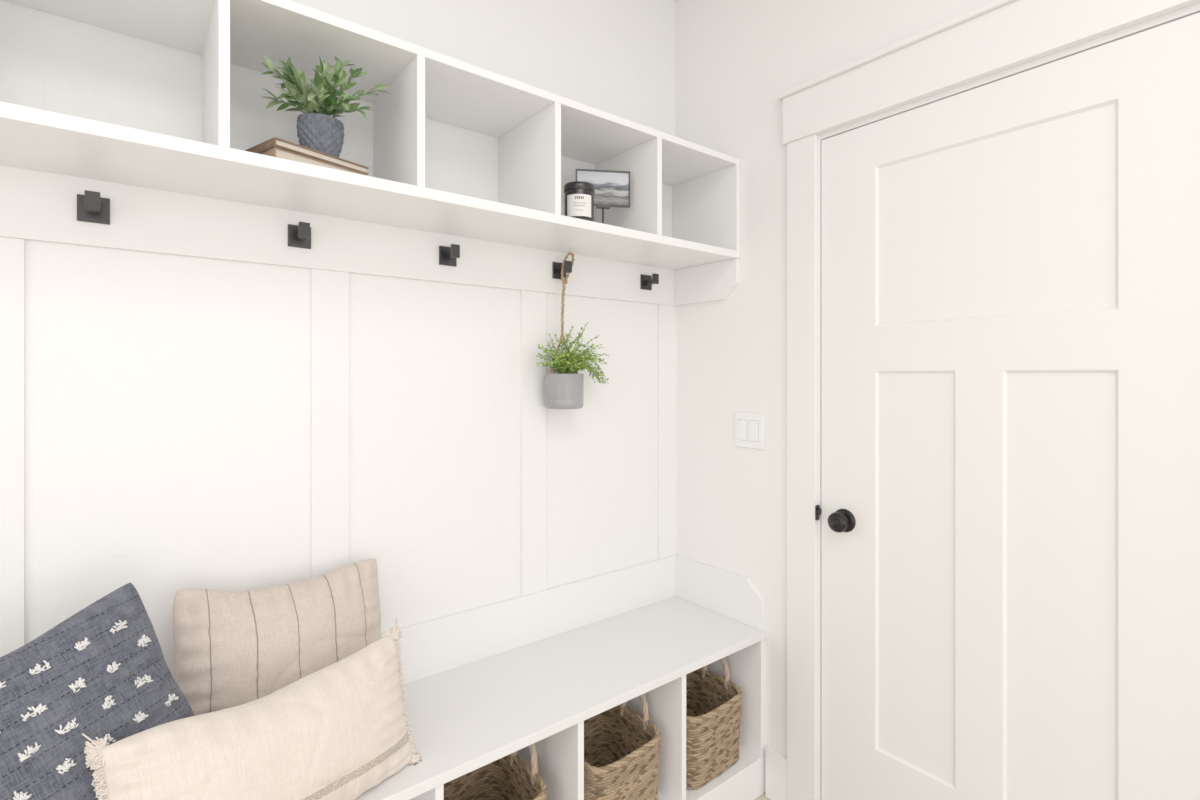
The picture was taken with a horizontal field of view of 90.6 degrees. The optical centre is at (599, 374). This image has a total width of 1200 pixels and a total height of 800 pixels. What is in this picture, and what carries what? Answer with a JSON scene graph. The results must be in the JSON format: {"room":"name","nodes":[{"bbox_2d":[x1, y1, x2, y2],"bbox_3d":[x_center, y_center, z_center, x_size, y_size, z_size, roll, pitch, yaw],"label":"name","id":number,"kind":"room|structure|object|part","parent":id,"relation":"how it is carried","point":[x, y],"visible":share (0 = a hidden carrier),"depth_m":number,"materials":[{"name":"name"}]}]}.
{"room":"mudroom","nodes":[
{"label":"mudroom","id":0,"kind":"room"},
{"bbox_2d":[0,0,675,679],"bbox_3d":[-1.165,-0.028,1.147,3.840,2.735,0.120,0,0,-38],"label":"wall","id":1,"kind":"structure","parent":0,"point":[168,397],"depth_m":1.43,"materials":[{"name":"white paint"}]},
{"bbox_2d":[0,237,24,656],"bbox_3d":[-1.124,0.206,1.099,0.087,0.927,0.007,0,0,-38],"label":"trim","id":2,"kind":"structure","parent":1,"relation":"attached to","point":[12,250],"depth_m":1.11,"materials":[{"name":"paint"}]},
{"bbox_2d":[77,190,109,224],"bbox_3d":[-0.989,-0.328,1.158,0.050,0.052,0.056,0,0,-38],"label":"coat hook","id":3,"kind":"object","parent":1,"relation":"attached to","point":[91,207],"visible":1,"depth_m":1.17,"materials":[{"name":"grey metal"}]},
{"bbox_2d":[288,222,310,248],"bbox_3d":[-0.697,-0.328,1.389,0.050,0.052,0.056,0,0,-38],"label":"coat hook","id":4,"kind":"object","parent":1,"relation":"attached to","point":[299,236],"visible":1,"depth_m":1.40,"materials":[{"name":"grey metal"}]},
{"bbox_2d":[311,269,348,578],"bbox_3d":[-0.664,0.206,1.463,0.087,0.927,0.007,0,0,-38],"label":"trim","id":5,"kind":"structure","parent":1,"relation":"attached to","point":[329,289],"depth_m":1.46,"materials":[{"name":"paint"}]},
{"bbox_2d":[0,165,677,305],"bbox_3d":[-0.575,-0.323,1.530,2.200,0.132,0.013,0,0,-38],"label":"trim","id":6,"kind":"structure","parent":1,"relation":"attached to","point":[35,205],"depth_m":1.38,"materials":[{"name":"paint"}]},
{"bbox_2d":[0,0,739,305],"bbox_3d":[-0.486,-0.489,1.418,2.200,0.462,0.300,0,0,-38],"label":"cubby shelf","id":7,"kind":"object","parent":1,"relation":"attached to","point":[534,127],"visible":1,"depth_m":1.37,"materials":[{"name":"paint"}]},
{"bbox_2d":[261,147,366,174],"bbox_3d":[-0.615,-0.423,1.246,0.138,0.020,0.192,0,0,37],"label":"book","id":8,"kind":"object","parent":7,"relation":"on","point":[275,152],"visible":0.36,"depth_m":1.17,"materials":[{"name":"white paper"}]},
{"bbox_2d":[244,137,368,174],"bbox_3d":[-0.617,-0.442,1.244,0.145,0.016,0.200,0,0,35],"label":"book","id":9,"kind":"object","parent":8,"relation":"on","point":[271,143],"visible":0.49,"depth_m":1.17,"materials":[{"name":"beige paper"}]},
{"bbox_2d":[259,55,392,157],"bbox_3d":[-0.576,-0.566,1.257,0.250,0.233,0.205,0,0,-38],"label":"potted plant","id":10,"kind":"object","parent":9,"relation":"on","point":[317,130],"visible":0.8,"depth_m":1.22,"materials":[{"name":"green plant"}]},
{"bbox_3d":[-0.589,-0.492,1.253,0.092,0.084,0.092,0,0,-38],"label":"pot","id":11,"kind":"part","parent":10,"relation":"part of","materials":[{"name":"grey ceramic"}]},
{"bbox_2d":[564,181,594,221],"bbox_3d":[-0.057,-0.467,1.637,0.086,0.107,0.086,0,0,-38],"label":"candle","id":12,"kind":"object","parent":7,"relation":"on","point":[578,195],"visible":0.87,"depth_m":1.60,"materials":[{"name":"black glass"}]},
{"bbox_3d":[-0.057,-0.511,1.637,0.086,0.019,0.086,0,0,-38],"label":"lid","id":13,"kind":"part","parent":12,"relation":"part of","materials":[{"name":"black glass"}]},
{"bbox_2d":[575,169,629,223],"bbox_3d":[0.009,-0.515,1.791,0.166,0.203,0.064,0,0,-8],"label":"picture frame","id":14,"kind":"object","parent":7,"relation":"on","point":[612,188],"visible":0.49,"depth_m":1.79,"materials":[{"name":"grey metal"}]},
{"bbox_2d":[577,171,628,205],"bbox_3d":[0.009,-0.562,1.790,0.157,0.099,0.002,0,0,-8],"label":"photo","id":15,"kind":"object","parent":14,"relation":"attached to","point":[611,187],"depth_m":1.79},
{"bbox_3d":[0.368,-0.556,2.095,0.018,0.287,0.299,0,0,-38],"label":"panel","id":16,"kind":"part","parent":7,"relation":"part of","materials":[{"name":"paint"}]},
{"bbox_2d":[439,244,459,266],"bbox_3d":[-0.405,-0.328,1.621,0.050,0.052,0.056,0,0,-38],"label":"coat hook","id":17,"kind":"object","parent":1,"relation":"attached to","point":[448,256],"visible":1,"depth_m":1.63,"materials":[{"name":"grey metal"}]},
{"bbox_2d":[381,555,676,685],"bbox_3d":[-0.575,0.745,1.530,2.200,0.149,0.013,0,0,-38],"label":"trim","id":18,"kind":"structure","parent":1,"relation":"attached to","point":[429,648],"depth_m":1.80,"materials":[{"name":"paint"}]},
{"bbox_2d":[521,290,545,595],"bbox_3d":[-0.204,0.206,1.828,0.088,0.927,0.007,0,0,-38],"label":"trim","id":19,"kind":"structure","parent":1,"relation":"attached to","point":[533,304],"depth_m":1.82,"materials":[{"name":"paint"}]},
{"bbox_2d":[552,261,571,279],"bbox_3d":[-0.113,-0.328,1.853,0.050,0.052,0.056,0,0,-38],"label":"coat hook","id":20,"kind":"object","parent":1,"relation":"attached to","point":[556,266],"visible":0.89,"depth_m":1.86,"materials":[{"name":"grey metal"}]},
{"bbox_3d":[-0.128,-0.328,1.872,0.050,0.052,0.006,0,0,-38],"label":"plate","id":21,"kind":"part","parent":20,"relation":"part of","materials":[{"name":"grey metal"}]},
{"bbox_2d":[535,252,609,408],"bbox_3d":[-0.084,-0.141,1.825,0.162,0.487,0.266,0,0,27],"label":"hanging planter","id":22,"kind":"object","parent":20,"relation":"hanging from","point":[565,390],"visible":0.99,"depth_m":1.79,"materials":[{"name":"grey ceramic"}]},
{"bbox_3d":[-0.110,0.049,1.821,0.120,0.106,0.120,0,0,-38],"label":"pot","id":23,"kind":"part","parent":22,"relation":"part of","materials":[{"name":"grey ceramic"}]},
{"bbox_2d":[641,273,658,289],"bbox_3d":[0.179,-0.328,2.084,0.050,0.052,0.056,0,0,-38],"label":"coat hook","id":24,"kind":"object","parent":1,"relation":"attached to","point":[647,281],"visible":1,"depth_m":2.09,"materials":[{"name":"grey metal"}]},
{"bbox_3d":[0.164,-0.328,2.103,0.050,0.052,0.006,0,0,-38],"label":"plate","id":25,"kind":"part","parent":24,"relation":"part of","materials":[{"name":"grey metal"}]},
{"bbox_2d":[658,304,676,558],"bbox_3d":[0.249,0.206,2.187,0.092,0.927,0.007,0,0,-38],"label":"trim","id":26,"kind":"structure","parent":1,"relation":"attached to","point":[667,314],"depth_m":2.18,"materials":[{"name":"paint"}]},
{"bbox_2d":[755,793,769,799],"bbox_3d":[0.053,1.380,-0.388,3.840,0.080,4.040,0,0,-38],"label":"floor","id":27,"kind":"structure","parent":0,"point":[763,796],"depth_m":1.89,"materials":[{"name":"brown wood"}]},
{"bbox_2d":[355,596,766,799],"bbox_3d":[-0.459,1.080,1.372,2.215,0.520,0.404,0,0,-38],"label":"storage bench","id":28,"kind":"object","parent":27,"relation":"on","point":[464,719],"visible":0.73,"depth_m":1.64,"materials":[{"name":"paint"}]},
{"bbox_2d":[0,582,193,799],"bbox_3d":[-0.884,0.601,0.920,0.210,0.436,0.493,0,0,29],"label":"cushion","id":29,"kind":"object","parent":28,"relation":"on","point":[103,669],"visible":0.72,"depth_m":0.95,"materials":[{"name":"blue fabric"}]},
{"bbox_2d":[82,618,421,799],"bbox_3d":[-0.583,0.683,1.086,0.182,0.272,0.541,0,0,40],"label":"cushion","id":30,"kind":"object","parent":28,"relation":"on","point":[341,729],"visible":1,"depth_m":1.04,"materials":[{"name":"fabric"}]},
{"bbox_2d":[172,559,380,715],"bbox_3d":[-0.684,0.628,1.305,0.416,0.382,0.191,0,0,-38],"label":"cushion","id":31,"kind":"object","parent":28,"relation":"on","point":[232,649],"visible":0.45,"depth_m":1.23,"materials":[{"name":"beige fabric"}]},
{"bbox_2d":[444,743,547,799],"bbox_3d":[-0.297,1.070,1.449,0.290,0.297,0.270,0,0,-41],"label":"basket","id":32,"kind":"object","parent":28,"relation":"on","point":[508,777],"visible":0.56,"depth_m":1.56,"materials":[{"name":"brown wicker"}]},
{"bbox_3d":[-0.195,0.975,1.534,0.026,0.108,0.114,0,0,-41],"label":"handle","id":33,"kind":"part","parent":32,"relation":"part of","materials":[{"name":"beige wicker"}]},
{"bbox_2d":[584,694,660,799],"bbox_3d":[0.002,1.070,1.679,0.290,0.297,0.270,0,0,-41],"label":"basket","id":34,"kind":"object","parent":28,"relation":"on","point":[622,746],"visible":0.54,"depth_m":1.67,"materials":[{"name":"beige wicker"}]},
{"bbox_3d":[0.104,0.975,1.764,0.026,0.108,0.114,0,0,-41],"label":"handle","id":35,"kind":"part","parent":34,"relation":"part of","materials":[{"name":"beige wicker"}]},
{"bbox_2d":[686,657,741,788],"bbox_3d":[0.285,1.070,1.904,0.290,0.297,0.270,0,0,-40],"label":"basket","id":36,"kind":"object","parent":28,"relation":"on","point":[713,702],"visible":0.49,"depth_m":1.82,"materials":[{"name":"beige wicker"}]},
{"bbox_3d":[0.388,0.975,1.986,0.026,0.108,0.114,0,0,-40],"label":"handle","id":37,"kind":"part","parent":36,"relation":"part of","materials":[{"name":"beige wicker"}]},
{"bbox_3d":[0.399,1.032,2.057,0.020,0.379,0.397,0,0,-38],"label":"panel","id":38,"kind":"part","parent":28,"relation":"part of","materials":[{"name":"paint"}]},
{"bbox_2d":[676,0,992,792],"bbox_3d":[1.510,-0.028,0.767,0.120,2.735,3.800,0,0,-38],"label":"wall","id":39,"kind":"structure","parent":0,"point":[734,58],"depth_m":1.94,"materials":[{"name":"paint"}]},
{"bbox_2d":[676,555,764,630],"bbox_3d":[0.405,0.745,2.054,0.013,0.149,0.385,0,0,-38],"label":"trim","id":40,"kind":"structure","parent":39,"relation":"attached to","point":[728,594],"depth_m":2.03,"materials":[{"name":"paint"}]},
{"bbox_2d":[735,412,763,448],"bbox_3d":[0.488,0.182,1.951,0.010,0.115,0.116,0,0,-38],"label":"light switch","id":41,"kind":"object","parent":39,"relation":"attached to","point":[749,427],"visible":1,"depth_m":1.95,"materials":[{"name":"plastic"}]},
{"bbox_2d":[766,747,786,799],"bbox_3d":[0.556,1.262,1.861,0.016,0.155,0.079,0,0,-38],"label":"baseboard","id":42,"kind":"structure","parent":39,"relation":"attached to","point":[776,763],"depth_m":1.86,"materials":[{"name":"paint"}]},
{"bbox_2d":[787,134,817,799],"bbox_3d":[0.610,0.315,1.791,0.018,2.050,0.096,0,0,-38],"label":"trim","id":43,"kind":"structure","parent":39,"relation":"attached to","point":[802,154],"depth_m":1.78,"materials":[{"name":"paint"}]},
{"bbox_2d":[777,0,1199,145],"bbox_3d":[0.896,-0.788,1.416,0.036,0.156,1.089,0,0,-38],"label":"trim","id":44,"kind":"structure","parent":39,"relation":"attached to","point":[995,36],"depth_m":1.45,"materials":[{"name":"paint"}]},
{"bbox_2d":[815,12,1199,799],"bbox_3d":[0.901,0.320,1.426,0.088,2.024,0.836,0,0,-38],"label":"door","id":45,"kind":"structure","parent":39,"relation":"in","point":[1009,511],"depth_m":1.37,"materials":[{"name":"paint"}]},
{"bbox_3d":[0.644,0.405,1.750,0.022,0.044,0.008,0,0,-38],"label":"strike plate","id":46,"kind":"part","parent":45,"relation":"part of","materials":[{"name":"brown metal"}]},
{"bbox_3d":[0.678,0.415,1.680,0.054,0.066,0.066,0,0,-38],"label":"knob","id":47,"kind":"part","parent":45,"relation":"part of","materials":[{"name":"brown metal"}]},
{"bbox_2d":[818,2,1199,799],"bbox_3d":[0.957,0.313,1.465,0.120,2.054,0.872,0,0,-38],"label":"trim","id":48,"kind":"structure","parent":39,"relation":"attached to","point":[1195,8],"depth_m":1.66,"materials":[{"name":"paint"}]}
]}

